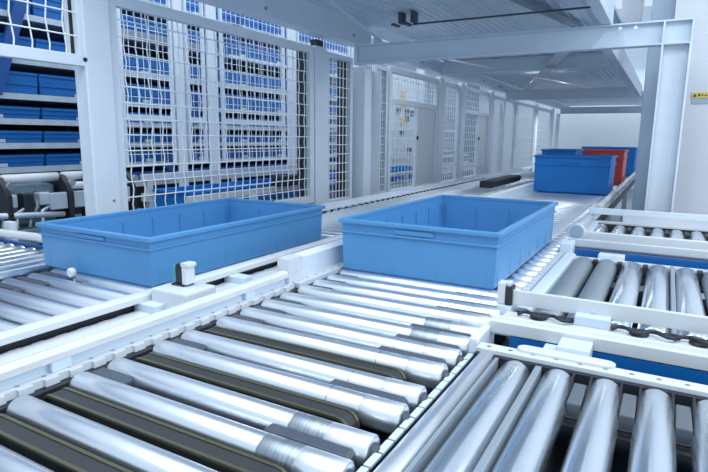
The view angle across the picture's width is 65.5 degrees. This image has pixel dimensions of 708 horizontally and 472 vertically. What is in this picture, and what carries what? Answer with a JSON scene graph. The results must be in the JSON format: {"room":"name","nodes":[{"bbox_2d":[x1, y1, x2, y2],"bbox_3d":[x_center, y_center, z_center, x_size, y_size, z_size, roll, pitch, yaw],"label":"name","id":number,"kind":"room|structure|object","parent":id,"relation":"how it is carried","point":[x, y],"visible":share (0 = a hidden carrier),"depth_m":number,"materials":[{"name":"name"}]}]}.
{"room":"distribution center","nodes":[
{"label":"distribution center","id":0,"kind":"room"},
{"bbox_2d":[350,26,479,180],"bbox_3d":[1.717,-2.742,12.818,0.100,3.400,7.500,6,12,29],"label":"wall","id":1,"kind":"structure","parent":0,"point":[381,34],"depth_m":14.04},
{"bbox_2d":[329,189,691,456],"bbox_3d":[1.686,0.045,7.200,12.000,0.100,20.000,6,12,29],"label":"floor","id":2,"kind":"structure","parent":0,"point":[615,218],"depth_m":8.57,"materials":[{"name":"concrete"}]},
{"bbox_2d":[0,221,54,281],"bbox_3d":[-1.658,0.429,2.219,0.796,0.835,0.930,6,12,29],"label":"conveyor","id":3,"kind":"object","parent":2,"relation":"on","point":[17,258],"visible":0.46,"depth_m":2.34,"materials":[{"name":"silver metal"}]},
{"bbox_2d":[0,171,142,243],"bbox_3d":[-1.703,0.116,3.397,0.380,1.034,1.080,6,12,29],"label":"conveyor","id":4,"kind":"object","parent":2,"relation":"on","point":[28,199],"visible":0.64,"depth_m":3.07,"materials":[{"name":"metal"}]},
{"bbox_2d":[74,0,121,215],"bbox_3d":[-1.232,-0.540,2.644,0.170,2.600,0.203,6,12,29],"label":"fence post","id":5,"kind":"object","parent":2,"relation":"on","point":[94,81],"visible":0.38,"depth_m":2.60,"materials":[{"name":"metal"}]},
{"bbox_2d":[0,0,87,66],"bbox_3d":[-1.453,-1.141,2.091,0.057,0.865,0.900,6,12,29],"label":"mesh panel","id":6,"kind":"object","parent":5,"relation":"attached to","point":[74,54],"visible":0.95,"depth_m":2.42,"materials":[{"name":"paint"}]},
{"bbox_2d":[108,0,313,210],"bbox_3d":[-0.782,-0.713,3.479,0.095,1.175,1.777,6,12,29],"label":"mesh panel","id":7,"kind":"object","parent":5,"relation":"attached to","point":[304,52],"visible":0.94,"depth_m":3.32,"materials":[{"name":"paint"}]},
{"bbox_2d":[121,28,217,169],"bbox_3d":[-1.575,-0.594,4.564,0.100,2.020,1.260,6,12,29],"label":"storage rack","id":8,"kind":"object","parent":2,"relation":"on","point":[130,32],"visible":0.19,"depth_m":4.30,"materials":[{"name":"grey"}]},
{"bbox_2d":[0,0,350,244],"bbox_3d":[-2.093,-1.519,6.064,0.935,3.300,8.000,6,12,29],"label":"storage rack","id":9,"kind":"object","parent":2,"relation":"on","point":[18,16],"visible":0.1,"depth_m":5.41,"materials":[{"name":"blue"}]},
{"bbox_2d":[0,106,39,118],"bbox_3d":[-3.037,-0.988,4.389,0.648,0.095,0.710,6,12,29],"label":"tray","id":10,"kind":"object","parent":9,"relation":"on","point":[17,112],"visible":0.96,"depth_m":4.40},
{"bbox_2d":[4,71,37,94],"bbox_3d":[-3.034,-1.217,4.348,0.648,0.170,0.710,6,12,29],"label":"tray","id":11,"kind":"object","parent":9,"relation":"on","point":[17,82],"visible":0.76,"depth_m":4.39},
{"bbox_2d":[0,131,41,142],"bbox_3d":[-3.039,-0.801,4.423,0.648,0.095,0.710,6,12,29],"label":"tray","id":12,"kind":"object","parent":9,"relation":"on","point":[5,136],"visible":1,"depth_m":4.42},
{"bbox_2d":[0,153,44,166],"bbox_3d":[-3.041,-0.614,4.456,0.648,0.095,0.710,6,12,29],"label":"tray","id":13,"kind":"object","parent":9,"relation":"on","point":[6,159],"visible":1,"depth_m":4.46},
{"bbox_2d":[2,151,81,165],"bbox_3d":[-2.687,-0.722,5.074,0.648,0.095,0.710,6,12,29],"label":"tray","id":14,"kind":"object","parent":9,"relation":"on","point":[60,157],"visible":0.4,"depth_m":4.80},
{"bbox_2d":[30,0,63,20],"bbox_3d":[-2.674,-1.930,4.857,0.648,0.170,0.710,6,12,29],"label":"tray","id":15,"kind":"object","parent":9,"relation":"on","point":[35,10],"visible":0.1,"depth_m":4.52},
{"bbox_2d":[34,39,65,51],"bbox_3d":[-2.677,-1.595,4.917,0.648,0.170,0.710,6,12,29],"label":"tray","id":16,"kind":"object","parent":9,"relation":"on","point":[38,43],"visible":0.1,"depth_m":4.55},
{"bbox_2d":[37,74,76,97],"bbox_3d":[-2.680,-1.324,4.966,0.648,0.170,0.710,6,12,29],"label":"tray","id":17,"kind":"object","parent":9,"relation":"on","point":[50,85],"visible":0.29,"depth_m":4.64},
{"bbox_2d":[39,108,78,120],"bbox_3d":[-2.683,-1.095,5.007,0.648,0.095,0.710,6,12,29],"label":"tray","id":18,"kind":"object","parent":9,"relation":"on","point":[45,113],"visible":0.3,"depth_m":4.68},
{"bbox_2d":[41,131,79,142],"bbox_3d":[-2.685,-0.909,5.040,0.648,0.095,0.710,6,12,29],"label":"tray","id":19,"kind":"object","parent":9,"relation":"on","point":[47,136],"visible":0.38,"depth_m":4.71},
{"bbox_2d":[120,14,166,36],"bbox_3d":[-2.320,-2.037,5.475,0.648,0.170,0.710,6,12,29],"label":"tray","id":20,"kind":"object","parent":9,"relation":"on","point":[137,20],"visible":0.14,"depth_m":5.33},
{"bbox_2d":[123,53,168,74],"bbox_3d":[-2.323,-1.702,5.535,0.648,0.170,0.710,6,12,29],"label":"tray","id":21,"kind":"object","parent":9,"relation":"on","point":[154,64],"visible":0.18,"depth_m":5.39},
{"bbox_2d":[125,83,169,103],"bbox_3d":[-2.326,-1.431,5.584,0.648,0.170,0.710,6,12,29],"label":"tray","id":22,"kind":"object","parent":9,"relation":"on","point":[154,93],"visible":0.31,"depth_m":5.45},
{"bbox_2d":[128,132,171,141],"bbox_3d":[-2.331,-1.016,5.658,0.648,0.095,0.710,6,12,29],"label":"tray","id":23,"kind":"object","parent":9,"relation":"on","point":[135,138],"visible":0.43,"depth_m":5.52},
{"bbox_2d":[129,151,171,161],"bbox_3d":[-2.333,-0.829,5.692,0.648,0.095,0.710,6,12,29],"label":"tray","id":24,"kind":"object","parent":9,"relation":"on","point":[138,158],"visible":0.35,"depth_m":5.55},
{"bbox_2d":[126,167,177,180],"bbox_3d":[-2.335,-0.642,5.726,0.648,0.095,0.710,6,12,29],"label":"tray","id":25,"kind":"object","parent":9,"relation":"on","point":[135,170],"visible":0.28,"depth_m":5.86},
{"bbox_2d":[0,155,330,173],"bbox_3d":[-2.107,-0.844,6.189,0.800,0.046,7.600,6,12,29],"label":"shelf","id":26,"kind":"object","parent":9,"relation":"attached to","point":[3,170],"depth_m":4.67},
{"bbox_2d":[0,9,335,83],"bbox_3d":[-2.094,-2.015,5.978,0.800,0.046,7.600,6,12,29],"label":"shelf","id":27,"kind":"object","parent":9,"relation":"attached to","point":[35,21],"depth_m":5.57,"materials":[{"name":"metal"}]},
{"bbox_2d":[0,92,335,120],"bbox_3d":[-2.100,-1.410,6.087,0.800,0.046,7.600,6,12,29],"label":"shelf","id":28,"kind":"object","parent":9,"relation":"attached to","point":[7,99],"depth_m":5.19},
{"bbox_2d":[0,118,335,132],"bbox_3d":[-2.102,-1.218,6.122,0.800,0.046,7.600,6,12,29],"label":"shelf","id":29,"kind":"object","parent":9,"relation":"attached to","point":[5,123],"depth_m":5.33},
{"bbox_2d":[0,142,335,148],"bbox_3d":[-2.104,-1.031,6.155,0.800,0.046,7.600,6,12,29],"label":"shelf","id":30,"kind":"object","parent":9,"relation":"attached to","point":[137,144],"depth_m":5.35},
{"bbox_2d":[9,59,335,104],"bbox_3d":[-2.097,-1.681,6.039,0.800,0.046,7.600,6,12,29],"label":"shelf","id":31,"kind":"object","parent":9,"relation":"attached to","point":[18,65],"depth_m":5.33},
{"bbox_2d":[170,0,217,19],"bbox_3d":[-1.962,-2.478,6.032,0.648,0.170,0.710,6,12,29],"label":"tray","id":32,"kind":"object","parent":9,"relation":"on","point":[191,7],"visible":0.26,"depth_m":5.86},
{"bbox_2d":[61,0,350,62],"bbox_3d":[-2.090,-2.350,5.918,0.800,0.046,7.600,6,12,29],"label":"shelf","id":33,"kind":"object","parent":9,"relation":"attached to","point":[130,13],"depth_m":6.38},
{"bbox_2d":[191,163,261,168],"bbox_3d":[-1.627,-0.856,6.961,0.648,0.095,0.710,6,12,29],"label":"tray","id":34,"kind":"object","parent":9,"relation":"on","point":[229,165],"visible":0.26,"depth_m":7.07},
{"bbox_2d":[134,166,336,186],"bbox_3d":[-2.109,-0.657,6.223,0.800,0.046,7.600,6,12,29],"label":"shelf","id":35,"kind":"object","parent":9,"relation":"attached to","point":[171,181],"depth_m":6.41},
{"bbox_2d":[222,9,259,30],"bbox_3d":[-1.608,-2.586,6.650,0.648,0.170,0.710,6,12,29],"label":"tray","id":36,"kind":"object","parent":9,"relation":"on","point":[225,17],"visible":0.12,"depth_m":6.53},
{"bbox_2d":[223,38,260,59],"bbox_3d":[-1.612,-2.251,6.710,0.648,0.170,0.710,6,12,29],"label":"tray","id":37,"kind":"object","parent":9,"relation":"on","point":[250,54],"visible":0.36,"depth_m":6.62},
{"bbox_2d":[224,69,260,86],"bbox_3d":[-1.615,-1.916,6.770,0.648,0.170,0.710,6,12,29],"label":"tray","id":38,"kind":"object","parent":9,"relation":"on","point":[236,76],"visible":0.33,"depth_m":6.63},
{"bbox_2d":[225,94,260,110],"bbox_3d":[-1.618,-1.646,6.819,0.648,0.170,0.710,6,12,29],"label":"tray","id":39,"kind":"object","parent":9,"relation":"on","point":[251,102],"visible":0.38,"depth_m":6.67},
{"bbox_2d":[226,134,261,141],"bbox_3d":[-1.623,-1.230,6.894,0.648,0.095,0.710,6,12,29],"label":"tray","id":40,"kind":"object","parent":9,"relation":"on","point":[244,139],"visible":0.38,"depth_m":6.75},
{"bbox_2d":[226,149,262,157],"bbox_3d":[-1.625,-1.043,6.927,0.648,0.095,0.710,6,12,29],"label":"tray","id":41,"kind":"object","parent":9,"relation":"on","point":[238,153],"visible":0.43,"depth_m":6.79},
{"bbox_2d":[259,20,285,37],"bbox_3d":[-1.254,-2.693,7.268,0.648,0.170,0.710,6,12,29],"label":"tray","id":42,"kind":"object","parent":9,"relation":"on","point":[262,26],"visible":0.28,"depth_m":7.00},
{"bbox_2d":[260,47,285,64],"bbox_3d":[-1.258,-2.358,7.328,0.648,0.170,0.710,6,12,29],"label":"tray","id":43,"kind":"object","parent":9,"relation":"on","point":[265,57],"visible":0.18,"depth_m":7.05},
{"bbox_2d":[261,75,286,90],"bbox_3d":[-1.261,-2.024,7.388,0.648,0.170,0.710,6,12,29],"label":"tray","id":44,"kind":"object","parent":9,"relation":"on","point":[265,80],"visible":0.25,"depth_m":7.13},
{"bbox_2d":[261,98,286,112],"bbox_3d":[-1.264,-1.753,7.437,0.648,0.170,0.710,6,12,29],"label":"tray","id":45,"kind":"object","parent":9,"relation":"on","point":[278,104],"visible":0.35,"depth_m":7.20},
{"bbox_2d":[171,0,188,186],"bbox_3d":[-1.369,-0.851,4.367,0.104,2.600,0.150,6,12,29],"label":"fence post","id":46,"kind":"object","parent":2,"relation":"on","point":[175,4],"visible":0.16,"depth_m":4.31,"materials":[{"name":"metal"}]},
{"bbox_2d":[116,0,177,165],"bbox_3d":[-1.514,-1.258,4.024,0.030,1.480,0.470,6,12,29],"label":"mesh panel","id":47,"kind":"object","parent":46,"relation":"attached to","point":[131,116],"visible":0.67,"depth_m":4.04,"materials":[{"name":"paint"}]},
{"bbox_2d":[181,0,208,162],"bbox_3d":[-1.281,-1.329,4.431,0.030,1.480,0.200,6,12,29],"label":"mesh panel","id":48,"kind":"object","parent":46,"relation":"attached to","point":[185,39],"visible":0.86,"depth_m":4.45,"materials":[{"name":"paint"}]},
{"bbox_2d":[204,4,220,183],"bbox_3d":[-1.191,-0.905,4.678,0.104,2.600,0.175,6,12,29],"label":"fence post","id":49,"kind":"object","parent":2,"relation":"on","point":[209,11],"visible":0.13,"depth_m":4.61,"materials":[{"name":"metal"}]},
{"bbox_2d":[218,8,285,160],"bbox_3d":[-0.914,-1.440,5.070,0.030,1.480,0.890,6,12,29],"label":"mesh panel","id":50,"kind":"object","parent":49,"relation":"attached to","point":[222,99],"visible":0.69,"depth_m":5.03,"materials":[{"name":"paint"}]},
{"bbox_2d":[0,254,505,471],"bbox_3d":[-0.239,0.616,1.254,0.872,0.838,1.533,6,12,29],"label":"conveyor","id":51,"kind":"object","parent":2,"relation":"on","point":[260,374],"visible":0.91,"depth_m":1.13,"materials":[{"name":"silver metal"}]},
{"bbox_2d":[0,168,533,364],"bbox_3d":[0.899,-0.013,4.960,0.980,0.790,9.000,6,12,29],"label":"conveyor","id":52,"kind":"object","parent":2,"relation":"on","point":[45,310],"depth_m":1.82,"materials":[{"name":"silver metal"}]},
{"bbox_2d":[35,197,324,287],"bbox_3d":[-0.670,-0.015,2.386,0.620,0.172,1.060,6,12,29],"label":"tote","id":53,"kind":"object","parent":52,"relation":"on","point":[137,246],"visible":1,"depth_m":2.13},
{"bbox_2d":[151,261,215,308],"bbox_3d":[-0.509,0.146,1.643,0.142,0.136,0.125,6,12,29],"label":"sensor","id":54,"kind":"object","parent":52,"relation":"on","point":[184,288],"visible":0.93,"depth_m":1.62,"materials":[{"name":"white paint"}]},
{"bbox_2d":[479,175,520,187],"bbox_3d":[1.480,-0.551,5.455,0.130,0.063,1.180,6,12,29],"label":"motor housing","id":55,"kind":"object","parent":52,"relation":"on","point":[507,179],"visible":1,"depth_m":5.15,"materials":[{"name":"black plastic"}]},
{"bbox_2d":[286,28,296,173],"bbox_3d":[-0.637,-1.072,5.645,0.104,2.600,0.200,6,12,29],"label":"fence post","id":56,"kind":"object","parent":2,"relation":"on","point":[290,34],"visible":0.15,"depth_m":5.58,"materials":[{"name":"metal"}]},
{"bbox_2d":[296,31,349,156],"bbox_3d":[-0.322,-1.619,6.104,0.030,1.480,1.060,6,12,29],"label":"mesh panel","id":57,"kind":"object","parent":56,"relation":"attached to","point":[297,32],"visible":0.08,"depth_m":6.10,"materials":[{"name":"paint"}]},
{"bbox_2d":[140,154,491,207],"bbox_3d":[0.496,-0.480,7.010,0.490,0.975,7.340,6,12,29],"label":"conveyor","id":58,"kind":"object","parent":2,"relation":"on","point":[149,200],"visible":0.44,"depth_m":4.45,"materials":[{"name":"metal"}]},
{"bbox_2d":[152,183,247,206],"bbox_3d":[-1.132,-0.298,4.117,0.360,0.135,0.620,6,12,29],"label":"tote","id":59,"kind":"object","parent":58,"relation":"on","point":[160,199],"visible":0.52,"depth_m":3.93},
{"bbox_2d":[219,178,296,199],"bbox_3d":[-0.798,-0.399,4.700,0.360,0.135,0.620,6,12,29],"label":"tote","id":60,"kind":"object","parent":58,"relation":"on","point":[246,182],"visible":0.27,"depth_m":4.64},
{"bbox_2d":[272,174,296,186],"bbox_3d":[-0.531,-0.454,4.695,0.100,0.140,0.430,6,12,29],"label":"control box","id":61,"kind":"object","parent":58,"relation":"attached to","point":[291,176],"visible":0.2,"depth_m":4.53,"materials":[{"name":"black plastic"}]},
{"bbox_2d":[310,39,326,204],"bbox_3d":[-0.283,-0.518,4.362,0.140,1.970,0.220,6,12,29],"label":"fence post","id":62,"kind":"object","parent":2,"relation":"on","point":[320,53],"visible":0.46,"depth_m":4.27,"materials":[{"name":"metal"}]},
{"bbox_2d":[326,51,352,202],"bbox_3d":[-0.158,-0.877,4.574,0.095,1.205,0.425,6,12,29],"label":"mesh panel","id":63,"kind":"object","parent":62,"relation":"attached to","point":[344,70],"visible":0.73,"depth_m":4.64,"materials":[{"name":"paint"}]},
{"bbox_2d":[351,47,357,66],"bbox_3d":[-0.005,-1.264,6.748,0.104,2.600,0.210,6,12,29],"label":"fence post","id":64,"kind":"object","parent":2,"relation":"on","point":[352,48],"visible":0.02,"depth_m":6.53,"materials":[{"name":"metal"}]},
{"bbox_2d":[358,36,418,153],"bbox_3d":[0.496,-1.867,7.533,0.030,1.480,1.830,6,12,29],"label":"mesh panel","id":65,"kind":"object","parent":64,"relation":"attached to","point":[398,129],"visible":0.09,"depth_m":7.92,"materials":[{"name":"paint"}]},
{"bbox_2d":[352,66,381,197],"bbox_3d":[0.084,-0.561,4.995,0.260,1.840,0.420,6,12,29],"label":"steel column","id":66,"kind":"structure","parent":2,"relation":"on","point":[367,84],"depth_m":4.93,"materials":[{"name":"metal"}]},
{"bbox_2d":[372,64,388,192],"bbox_3d":[0.215,-0.988,5.224,0.095,1.200,0.270,6,12,29],"label":"mesh panel","id":67,"kind":"object","parent":66,"relation":"attached to","point":[384,105],"visible":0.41,"depth_m":5.28,"materials":[{"name":"paint"}]},
{"bbox_2d":[390,74,424,188],"bbox_3d":[0.858,-1.469,9.073,0.140,2.200,1.450,6,12,29],"label":"tall cabinet","id":68,"kind":"object","parent":2,"relation":"on","point":[408,135],"visible":0.3,"depth_m":8.80,"materials":[{"name":"metal"}]},
{"bbox_2d":[418,69,422,102],"bbox_3d":[1.003,-1.569,8.507,0.104,2.600,0.210,6,12,29],"label":"fence post","id":69,"kind":"object","parent":2,"relation":"on","point":[420,71],"visible":0.02,"depth_m":8.35,"materials":[{"name":"metal"}]},
{"bbox_2d":[422,60,466,151],"bbox_3d":[1.566,-2.190,9.399,0.030,1.480,2.080,6,12,29],"label":"mesh panel","id":70,"kind":"object","parent":69,"relation":"attached to","point":[424,93],"visible":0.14,"depth_m":9.48,"materials":[{"name":"paint"}]},
{"bbox_2d":[435,77,444,182],"bbox_3d":[1.000,-0.896,6.603,0.140,1.950,0.200,6,12,29],"label":"fence post","id":71,"kind":"object","parent":2,"relation":"on","point":[441,79],"visible":0.47,"depth_m":6.51,"materials":[{"name":"metal"}]},
{"bbox_2d":[386,66,438,191],"bbox_3d":[0.645,-1.105,5.907,0.057,1.240,1.300,6,12,29],"label":"door","id":72,"kind":"structure","parent":71,"relation":"attached to","point":[424,147],"depth_m":6.01,"materials":[{"name":"paint"}]},
{"bbox_2d":[441,82,460,181],"bbox_3d":[1.195,-1.269,6.881,0.040,1.230,0.600,6,12,29],"label":"mesh panel","id":73,"kind":"object","parent":71,"relation":"attached to","point":[458,87],"visible":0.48,"depth_m":6.97,"materials":[{"name":"paint"}]},
{"bbox_2d":[457,83,465,178],"bbox_3d":[1.383,-1.012,7.272,0.140,1.950,0.200,6,12,29],"label":"fence post","id":74,"kind":"object","parent":2,"relation":"on","point":[463,85],"visible":0.48,"depth_m":7.17,"materials":[{"name":"metal"}]},
{"bbox_2d":[462,86,490,177],"bbox_3d":[1.729,-1.434,7.799,0.057,1.240,1.190,6,12,29],"label":"door","id":75,"kind":"structure","parent":74,"relation":"attached to","point":[482,120],"depth_m":7.94,"materials":[{"name":"paint"}]},
{"bbox_2d":[293,171,634,325],"bbox_3d":[2.241,-0.129,5.553,0.842,0.838,8.830,6,12,29],"label":"conveyor","id":76,"kind":"object","parent":2,"relation":"on","point":[457,303],"visible":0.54,"depth_m":1.98,"materials":[{"name":"silver metal"}]},
{"bbox_2d":[338,194,557,289],"bbox_3d":[0.472,-0.020,2.407,0.615,0.198,1.080,6,12,29],"label":"tote","id":77,"kind":"object","parent":76,"relation":"on","point":[469,241],"visible":1,"depth_m":2.03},
{"bbox_2d":[541,149,583,154],"bbox_3d":[2.287,-0.755,6.053,0.360,0.395,0.600,6,12,29],"label":"tote","id":78,"kind":"object","parent":76,"relation":"on","point":[544,151],"visible":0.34,"depth_m":5.80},
{"bbox_2d":[533,154,617,194],"bbox_3d":[2.173,-0.618,5.408,0.690,0.350,0.600,6,12,29],"label":"tote","id":79,"kind":"object","parent":76,"relation":"on","point":[558,173],"visible":1,"depth_m":5.16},
{"bbox_2d":[583,149,628,184],"bbox_3d":[2.921,-0.847,6.629,0.640,0.385,0.600,6,12,29],"label":"tote","id":80,"kind":"object","parent":76,"relation":"on","point":[620,167],"visible":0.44,"depth_m":6.28,"materials":[{"name":"red"}]},
{"bbox_2d":[581,146,637,175],"bbox_3d":[3.732,-1.100,8.044,0.720,0.400,0.600,6,12,29],"label":"tote","id":81,"kind":"object","parent":76,"relation":"on","point":[632,153],"visible":0.3,"depth_m":7.68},
{"bbox_2d":[487,91,493,173],"bbox_3d":[2.054,-1.216,8.443,0.140,1.950,0.190,6,12,29],"label":"fence post","id":82,"kind":"object","parent":2,"relation":"on","point":[491,92],"visible":0.45,"depth_m":8.34,"materials":[{"name":"metal"}]},
{"bbox_2d":[490,95,515,172],"bbox_3d":[2.438,-1.631,9.054,0.040,1.240,1.380,6,12,29],"label":"mesh panel","id":83,"kind":"object","parent":82,"relation":"attached to","point":[495,97],"visible":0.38,"depth_m":9.40,"materials":[{"name":"paint"}]},
{"bbox_2d":[496,100,505,171],"bbox_3d":[2.339,-1.226,8.820,0.070,1.844,0.080,6,12,29],"label":"steel column","id":84,"kind":"structure","parent":2,"relation":"on","point":[502,102],"depth_m":8.72,"materials":[{"name":"metal"}]},
{"bbox_2d":[505,87,641,100],"bbox_3d":[3.207,-2.112,8.169,1.900,0.148,0.100,6,12,29],"label":"steel beam","id":85,"kind":"structure","parent":84,"relation":"on","point":[601,92],"depth_m":8.15,"materials":[{"name":"metal"}]},
{"bbox_2d":[371,38,569,108],"bbox_3d":[2.860,-2.467,9.483,0.080,0.137,10.980,6,12,29],"label":"steel beam","id":86,"kind":"structure","parent":85,"relation":"on","point":[430,66],"depth_m":7.28,"materials":[{"name":"metal"}]},
{"bbox_2d":[440,53,613,75],"bbox_3d":[1.777,-1.784,5.724,1.830,0.135,0.100,6,12,29],"label":"steel beam","id":87,"kind":"structure","parent":86,"relation":"attached to","point":[588,60],"depth_m":5.71,"materials":[{"name":"metal"}]},
{"bbox_2d":[481,71,539,83],"bbox_3d":[2.366,-2.257,7.787,0.774,0.039,1.437,6,12,29],"label":"deck plate","id":88,"kind":"object","parent":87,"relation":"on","point":[506,78],"depth_m":7.72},
{"bbox_2d":[446,59,595,89],"bbox_3d":[1.946,-1.830,6.260,0.035,0.012,4.512,10,14,41],"label":"brace","id":89,"kind":"object","parent":87,"relation":"attached to","point":[452,60],"visible":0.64,"depth_m":6.15,"materials":[{"name":"paint"}]},
{"bbox_2d":[524,52,569,89],"bbox_3d":[2.175,-1.865,6.355,0.100,0.012,4.176,3,10,12],"label":"brace","id":90,"kind":"object","parent":87,"relation":"attached to","point":[557,58],"visible":0.64,"depth_m":5.60,"materials":[{"name":"white paint"}]},
{"bbox_2d":[540,68,621,81],"bbox_3d":[2.974,-2.189,7.446,1.101,0.039,1.430,6,12,29],"label":"deck plate","id":91,"kind":"object","parent":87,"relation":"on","point":[585,74],"depth_m":7.38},
{"bbox_2d":[532,79,627,89],"bbox_3d":[3.443,-2.403,8.662,1.495,0.039,1.311,6,12,29],"label":"deck plate","id":92,"kind":"object","parent":85,"relation":"on","point":[593,84],"depth_m":8.62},
{"bbox_2d":[555,90,643,105],"bbox_3d":[5.315,-2.962,11.886,1.821,0.039,4.472,6,12,29],"label":"deck plate","id":93,"kind":"object","parent":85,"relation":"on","point":[637,101],"depth_m":12.49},
{"bbox_2d":[512,100,517,168],"bbox_3d":[2.819,-1.447,9.777,0.140,1.950,0.200,6,12,29],"label":"fence post","id":94,"kind":"object","parent":2,"relation":"on","point":[516,104],"visible":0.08,"depth_m":9.68,"materials":[{"name":"metal"}]},
{"bbox_2d":[514,102,535,169],"bbox_3d":[3.240,-1.874,10.453,0.040,1.240,1.520,6,12,29],"label":"mesh panel","id":95,"kind":"object","parent":94,"relation":"attached to","point":[531,143],"visible":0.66,"depth_m":10.76,"materials":[{"name":"paint"}]},
{"bbox_2d":[373,314,707,471],"bbox_3d":[0.632,0.756,0.660,1.390,0.792,1.330,6,12,29],"label":"conveyor","id":96,"kind":"object","parent":2,"relation":"on","point":[506,410],"visible":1,"depth_m":1.08,"materials":[{"name":"silver metal"}]},
{"bbox_2d":[550,108,554,148],"bbox_3d":[4.549,-1.971,12.797,0.140,1.950,0.240,6,12,29],"label":"fence post","id":97,"kind":"object","parent":2,"relation":"on","point":[552,109],"visible":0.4,"depth_m":12.66,"materials":[{"name":"metal"}]},
{"bbox_2d":[534,107,551,167],"bbox_3d":[4.105,-2.135,11.963,0.040,1.240,1.600,6,12,29],"label":"mesh panel","id":98,"kind":"object","parent":97,"relation":"attached to","point":[539,108],"visible":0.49,"depth_m":12.22,"materials":[{"name":"paint"}]},
{"bbox_2d":[494,239,707,370],"bbox_3d":[1.267,0.553,1.776,1.400,0.811,1.270,6,12,29],"label":"conveyor","id":99,"kind":"object","parent":2,"relation":"on","point":[671,308],"visible":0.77,"depth_m":1.80,"materials":[{"name":"grey"}]},
{"bbox_2d":[497,280,515,305],"bbox_3d":[0.454,0.168,1.642,0.044,0.069,0.042,6,12,29],"label":"sensor","id":100,"kind":"object","parent":99,"relation":"attached to","point":[505,287],"visible":0.94,"depth_m":1.63,"materials":[{"name":"white paint"}]},
{"bbox_2d":[568,207,707,293],"bbox_3d":[1.842,0.369,2.773,1.395,0.832,1.020,6,12,29],"label":"conveyor","id":101,"kind":"object","parent":2,"relation":"on","point":[637,234],"visible":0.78,"depth_m":2.95,"materials":[{"name":"silver metal"}]},
{"bbox_2d":[567,223,585,238],"bbox_3d":[1.067,-0.010,2.640,0.084,0.105,0.042,6,12,29],"label":"reflector","id":102,"kind":"object","parent":101,"relation":"attached to","point":[576,230],"visible":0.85,"depth_m":2.62,"materials":[{"name":"white paint"}]},
{"bbox_2d":[632,0,675,210],"bbox_3d":[2.262,-1.710,4.002,0.150,4.500,0.200,6,12,29],"label":"steel column","id":103,"kind":"structure","parent":2,"relation":"on","point":[661,9],"depth_m":4.07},
{"bbox_2d":[640,43,691,290],"bbox_3d":[2.029,-0.300,3.646,0.280,1.844,0.280,6,12,29],"label":"steel column","id":104,"kind":"structure","parent":2,"relation":"on","point":[674,64],"depth_m":3.56,"materials":[{"name":"metal"}]},
{"bbox_2d":[354,17,694,66],"bbox_3d":[1.065,-1.380,3.981,2.380,0.163,0.130,6,12,29],"label":"steel beam","id":105,"kind":"structure","parent":104,"relation":"on","point":[670,32],"depth_m":3.86,"materials":[{"name":"metal"}]},
{"bbox_2d":[193,0,370,47],"bbox_3d":[-0.568,-1.526,3.528,0.115,0.256,2.750,6,12,29],"label":"steel beam","id":106,"kind":"structure","parent":105,"relation":"on","point":[303,16],"depth_m":3.85,"materials":[{"name":"metal"}]},
{"bbox_2d":[327,0,382,41],"bbox_3d":[-0.039,-1.453,3.616,0.028,0.008,2.065,3,11,15],"label":"brace","id":107,"kind":"object","parent":105,"relation":"attached to","point":[332,2],"visible":1,"depth_m":3.73,"materials":[{"name":"paint"}]},
{"bbox_2d":[441,53,555,61],"bbox_3d":[1.525,-1.921,5.866,1.212,0.039,0.151,6,12,29],"label":"deck plate","id":108,"kind":"object","parent":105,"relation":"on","point":[551,54],"depth_m":5.85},
{"bbox_2d":[587,0,614,24],"bbox_3d":[1.058,-1.299,2.548,0.065,0.190,2.600,6,12,29],"label":"steel beam","id":109,"kind":"structure","parent":105,"relation":"on","point":[603,10],"depth_m":3.32,"materials":[{"name":"metal"}]},
{"bbox_2d":[306,0,621,40],"bbox_3d":[0.538,-1.592,3.495,1.860,0.039,3.800,6,12,29],"label":"ceiling","id":110,"kind":"structure","parent":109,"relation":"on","point":[380,14],"depth_m":4.26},
{"bbox_2d":[391,6,590,27],"bbox_3d":[0.941,-1.588,3.871,1.460,0.097,0.100,6,12,29],"label":"rod","id":111,"kind":"object","parent":110,"relation":"attached to","point":[413,14],"visible":0.98,"depth_m":4.05,"materials":[{"name":"grey"}]},
{"bbox_2d":[510,0,583,26],"bbox_3d":[1.270,-1.587,3.822,0.060,0.030,1.714,9,13,40],"label":"brace","id":112,"kind":"object","parent":110,"relation":"attached to","point":[529,4],"visible":0.78,"depth_m":3.96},
{"bbox_2d":[621,0,644,22],"bbox_3d":[2.365,-1.917,4.665,0.160,0.525,0.310,6,12,29],"label":"steel column","id":113,"kind":"structure","parent":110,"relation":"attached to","point":[632,10],"depth_m":4.54,"materials":[{"name":"metal"}]},
{"bbox_2d":[601,49,641,95],"bbox_3d":[2.824,-1.676,5.667,0.070,0.152,4.600,6,12,29],"label":"steel beam","id":114,"kind":"structure","parent":105,"relation":"attached to","point":[619,59],"depth_m":4.98,"materials":[{"name":"metal"}]},
{"bbox_3d":[6.419,-1.799,12.257,0.070,1.844,0.080,6,12,29],"label":"steel column","id":115,"kind":"structure","parent":2,"relation":"on","visible":0},
{"bbox_2d":[560,106,641,113],"bbox_3d":[5.668,-2.866,12.514,1.850,0.148,0.100,6,12,29],"label":"steel beam","id":116,"kind":"structure","parent":115,"relation":"on","point":[611,109],"depth_m":12.54,"materials":[{"name":"metal"}]},
{"bbox_2d":[478,6,651,188],"bbox_3d":[6.185,-3.572,14.601,12.000,4.500,0.200,6,12,29],"label":"wall","id":117,"kind":"structure","parent":0,"point":[576,131],"depth_m":14.76,"materials":[{"name":"paint"}]},
{"bbox_2d":[673,0,707,298],"bbox_3d":[3.747,-1.548,3.191,3.250,4.500,0.380,6,12,29],"label":"wall","id":118,"kind":"structure","parent":0,"point":[691,190],"depth_m":3.87,"materials":[{"name":"paint"}]},
{"bbox_2d":[692,92,707,103],"bbox_3d":[2.417,-0.960,3.827,0.117,0.078,0.009,6,12,29],"label":"warning label","id":119,"kind":"object","parent":118,"relation":"attached to","point":[694,94],"visible":1,"depth_m":3.83,"materials":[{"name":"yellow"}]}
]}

